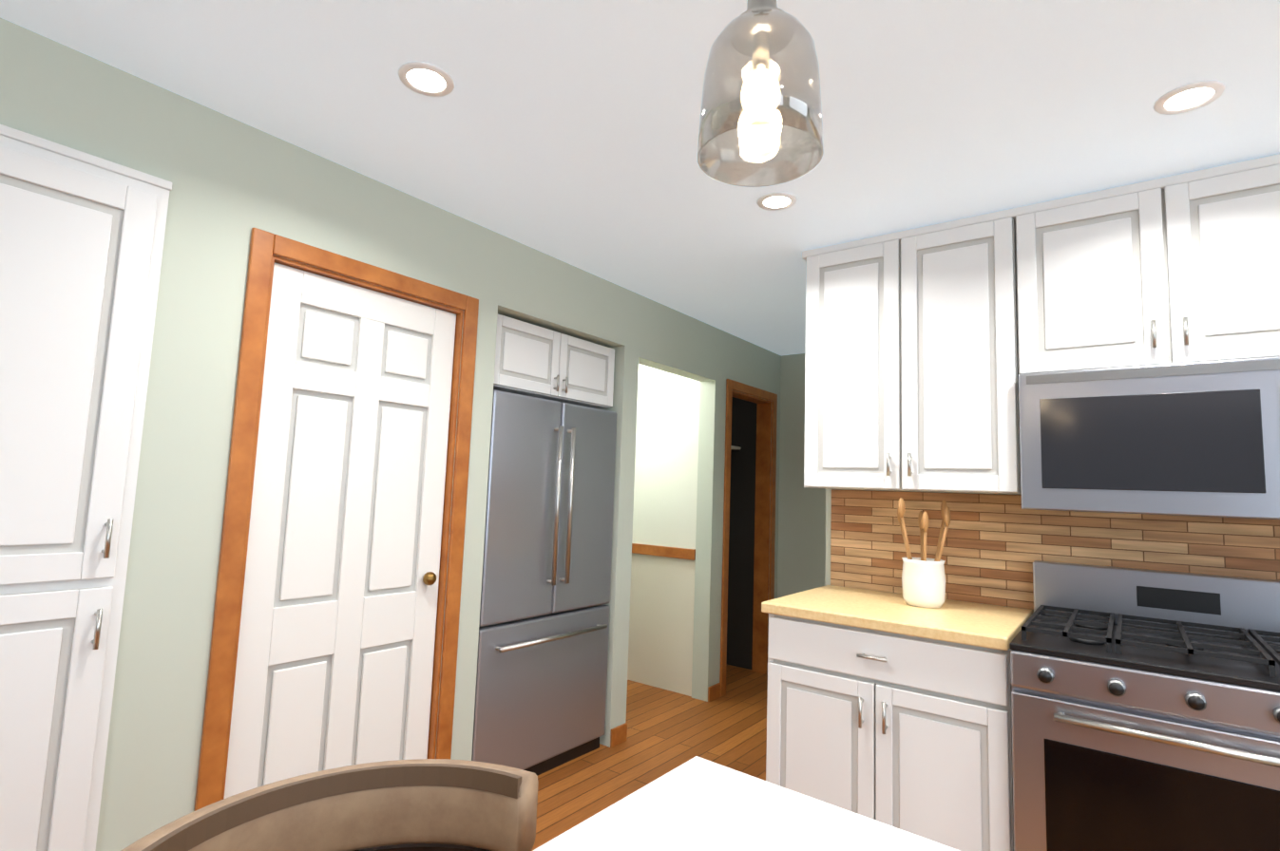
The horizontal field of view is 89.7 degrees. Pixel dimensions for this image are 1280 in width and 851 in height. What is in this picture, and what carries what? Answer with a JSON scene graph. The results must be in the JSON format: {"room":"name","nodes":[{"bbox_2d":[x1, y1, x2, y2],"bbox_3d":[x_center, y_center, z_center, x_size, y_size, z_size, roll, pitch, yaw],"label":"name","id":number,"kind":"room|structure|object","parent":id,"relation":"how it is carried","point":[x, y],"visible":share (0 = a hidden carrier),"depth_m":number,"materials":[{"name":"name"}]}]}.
{"room":"kitchen","nodes":[
{"label":"kitchen","id":0,"kind":"room"},
{"bbox_2d":[0,17,781,850],"bbox_3d":[-0.391,0.419,3.193,0.120,2.440,4.980,-2,-7,37],"label":"wall","id":1,"kind":"structure","parent":0,"point":[234,181],"depth_m":1.96,"materials":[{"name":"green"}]},
{"bbox_2d":[194,228,478,811],"bbox_3d":[-1.041,0.473,2.317,0.136,2.115,0.890,-2,-7,37],"label":"door frame","id":2,"kind":"structure","parent":1,"relation":"attached to","point":[265,246],"depth_m":2.07,"materials":[{"name":"brown wood"}]},
{"bbox_2d":[223,262,456,799],"bbox_3d":[-1.013,0.505,2.292,0.088,2.023,0.726,-2,-7,37],"label":"back door","id":3,"kind":"structure","parent":1,"relation":"in","point":[334,658],"depth_m":2.27,"materials":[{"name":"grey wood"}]},
{"bbox_2d":[493,313,614,408],"bbox_3d":[-0.634,-0.295,3.380,0.652,0.330,0.864,-2,-7,37],"label":"upper cabinet","id":4,"kind":"object","parent":1,"relation":"attached to","point":[532,360],"visible":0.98,"depth_m":3.16,"materials":[{"name":"white wood"}]},
{"bbox_2d":[610,683,720,747],"bbox_3d":[-2.113,1.393,1.721,1.182,0.090,8.949,-2,-7,37],"label":"baseboard","id":5,"kind":"structure","parent":1,"relation":"attached to","point":[619,735],"depth_m":3.41,"materials":[{"name":"brown wood"}]},
{"bbox_2d":[719,379,777,697],"bbox_3d":[0.750,0.770,4.674,0.136,2.115,0.780,-2,-7,37],"label":"trim","id":6,"kind":"structure","parent":1,"relation":"attached to","point":[764,514],"depth_m":4.88,"materials":[{"name":"brown wood"}]},
{"bbox_2d":[0,0,1279,355],"bbox_3d":[-0.149,-1.105,0.702,11.500,0.120,9.200,-2,-7,37],"label":"ceiling","id":7,"kind":"structure","parent":0,"point":[566,131],"depth_m":1.85,"materials":[{"name":"white paint"}]},
{"bbox_2d":[398,61,455,96],"bbox_3d":[-0.588,-0.952,1.774,0.150,0.006,0.150,-2,-7,37],"label":"recessed light","id":8,"kind":"object","parent":7,"relation":"in","point":[426,79],"visible":1,"depth_m":1.77,"materials":[{"name":"white plastic"}]},
{"bbox_2d":[697,0,823,187],"bbox_3d":[0.180,-0.692,0.943,0.176,0.630,0.176,-2,-7,37],"label":"pendant light","id":9,"kind":"object","parent":7,"relation":"hanging from","point":[760,32],"visible":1,"depth_m":0.87,"materials":[{"name":"clear glass"}]},
{"bbox_2d":[756,191,797,210],"bbox_3d":[0.517,-0.847,2.436,0.150,0.006,0.150,-2,-7,37],"label":"recessed light","id":10,"kind":"object","parent":7,"relation":"in","point":[776,200],"visible":1,"depth_m":2.43,"materials":[{"name":"white plastic"}]},
{"bbox_2d":[1153,79,1225,114],"bbox_3d":[1.479,-0.881,1.735,0.150,0.006,0.150,-2,-7,37],"label":"recessed light","id":11,"kind":"object","parent":7,"relation":"in","point":[1190,97],"visible":1,"depth_m":1.73,"materials":[{"name":"white plastic"}]},
{"bbox_2d":[531,664,767,850],"bbox_3d":[-0.240,1.431,0.452,11.500,0.100,9.200,-2,-7,37],"label":"floor","id":12,"kind":"structure","parent":0,"point":[668,732],"depth_m":3.35,"materials":[{"name":"brown wood"}]},
{"bbox_2d":[0,124,172,850],"bbox_3d":[-1.556,0.347,1.488,0.073,2.165,0.620,-2,-7,37],"label":"pantry cabinet","id":13,"kind":"object","parent":12,"relation":"on","point":[82,237],"visible":1,"depth_m":1.63,"materials":[{"name":"white wood"}]},
{"bbox_2d":[120,759,538,850],"bbox_3d":[-0.315,0.911,0.612,0.456,0.960,0.531,-2,-7,37],"label":"stool","id":14,"kind":"object","parent":12,"relation":"on","point":[431,805],"visible":1,"depth_m":0.83,"materials":[{"name":"beige leather"}]},
{"bbox_2d":[471,389,616,776],"bbox_3d":[-0.683,0.764,3.283,0.786,1.750,0.864,-2,-7,37],"label":"fridge","id":15,"kind":"object","parent":12,"relation":"on","point":[541,677],"visible":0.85,"depth_m":3.02,"materials":[{"name":"silver metal"}]},
{"bbox_2d":[533,756,959,850],"bbox_3d":[-0.067,0.896,0.177,0.740,0.922,1.445,-2,-7,37],"label":"table","id":16,"kind":"object","parent":12,"relation":"on","point":[697,804],"visible":1,"depth_m":0.81,"materials":[{"name":"white stone"}]},
{"bbox_2d":[765,615,1020,850],"bbox_3d":[1.003,1.182,2.465,0.817,0.880,0.676,-2,-7,37],"label":"base cabinet","id":17,"kind":"object","parent":12,"relation":"on","point":[891,709],"depth_m":2.17,"materials":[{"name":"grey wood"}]},
{"bbox_2d":[761,585,1033,653],"bbox_3d":[1.007,0.724,2.510,0.836,0.040,0.691,-2,-7,37],"label":"countertop","id":18,"kind":"structure","parent":17,"relation":"on","point":[960,623],"depth_m":2.34,"materials":[{"name":"beige wood"}]},
{"bbox_2d":[897,497,950,608],"bbox_3d":[1.127,0.501,2.560,0.210,0.420,0.235,-2,-7,37],"label":"utensil crock","id":19,"kind":"object","parent":18,"relation":"on","point":[924,581],"visible":1,"depth_m":2.49,"materials":[{"name":"white ceramic"}]},
{"bbox_2d":[1009,560,1279,850],"bbox_3d":[1.640,1.032,1.917,0.848,1.115,0.756,-2,-7,37],"label":"range","id":20,"kind":"object","parent":12,"relation":"on","point":[1145,709],"visible":1,"depth_m":1.80,"materials":[{"name":"silver metal"}]},
{"bbox_2d":[627,363,700,696],"bbox_3d":[0.036,0.583,4.697,1.020,2.440,0.170,-2,-7,37],"label":"wall","id":21,"kind":"structure","parent":0,"point":[661,606],"depth_m":4.47,"materials":[{"name":"grey paint"}]},
{"bbox_2d":[631,543,695,560],"bbox_3d":[-0.051,0.876,4.594,1.042,0.070,0.031,-2,-7,37],"label":"chair rail","id":22,"kind":"object","parent":21,"relation":"attached to","point":[665,551],"visible":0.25,"depth_m":4.40,"materials":[{"name":"brown wood"}]},
{"bbox_2d":[725,397,757,669],"bbox_3d":[0.745,0.667,5.284,0.600,2.440,0.250,-2,-7,37],"label":"wall","id":23,"kind":"structure","parent":0,"point":[742,490],"depth_m":5.06,"materials":[{"name":"grey"}]},
{"bbox_2d":[730,445,740,449],"bbox_3d":[0.419,0.191,4.998,0.445,0.093,0.680,-2,-7,37],"label":"closet shelf","id":24,"kind":"object","parent":23,"relation":"attached to","point":[735,448],"visible":0.04,"depth_m":5.08,"materials":[{"name":"beige"}]},
{"bbox_2d":[777,353,825,598],"bbox_3d":[1.530,0.644,4.772,1.030,2.440,0.120,-2,-7,37],"label":"wall","id":25,"kind":"structure","parent":0,"point":[801,562],"depth_m":4.96,"materials":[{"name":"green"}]},
{"bbox_2d":[825,489,1033,611],"bbox_3d":[3.985,0.445,1.866,6.400,2.440,1.810,-2,-7,37],"label":"wall","id":26,"kind":"structure","parent":0,"point":[828,529],"depth_m":3.06,"materials":[{"name":"grey"}]},
{"bbox_2d":[801,202,1044,494],"bbox_3d":[1.179,-0.256,2.714,0.886,1.060,0.336,-2,-7,37],"label":"upper cabinet","id":27,"kind":"object","parent":26,"relation":"attached to","point":[910,334],"depth_m":2.56,"materials":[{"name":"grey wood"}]},
{"bbox_2d":[830,489,1279,610],"bbox_3d":[2.728,0.457,1.669,4.570,0.447,0.010,-2,-7,37],"label":"backsplash","id":28,"kind":"structure","parent":26,"relation":"attached to","point":[996,546],"depth_m":2.59,"materials":[{"name":"tile"}]},
{"bbox_2d":[1010,324,1279,519],"bbox_3d":[1.788,0.024,2.164,0.848,0.549,0.418,-2,-7,37],"label":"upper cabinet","id":29,"kind":"object","parent":26,"relation":"attached to","point":[1115,350],"depth_m":2.06,"materials":[{"name":"grey metal"}]},
{"bbox_2d":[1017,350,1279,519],"bbox_3d":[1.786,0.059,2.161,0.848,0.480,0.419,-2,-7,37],"label":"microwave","id":30,"kind":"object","parent":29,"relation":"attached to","point":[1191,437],"depth_m":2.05,"materials":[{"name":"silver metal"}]},
{"bbox_2d":[1040,153,1279,343],"bbox_3d":[1.831,-0.494,2.248,0.860,0.630,0.336,-2,-7,37],"label":"upper cabinet","id":31,"kind":"object","parent":26,"relation":"attached to","point":[1198,251],"depth_m":2.12,"materials":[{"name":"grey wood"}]}
]}

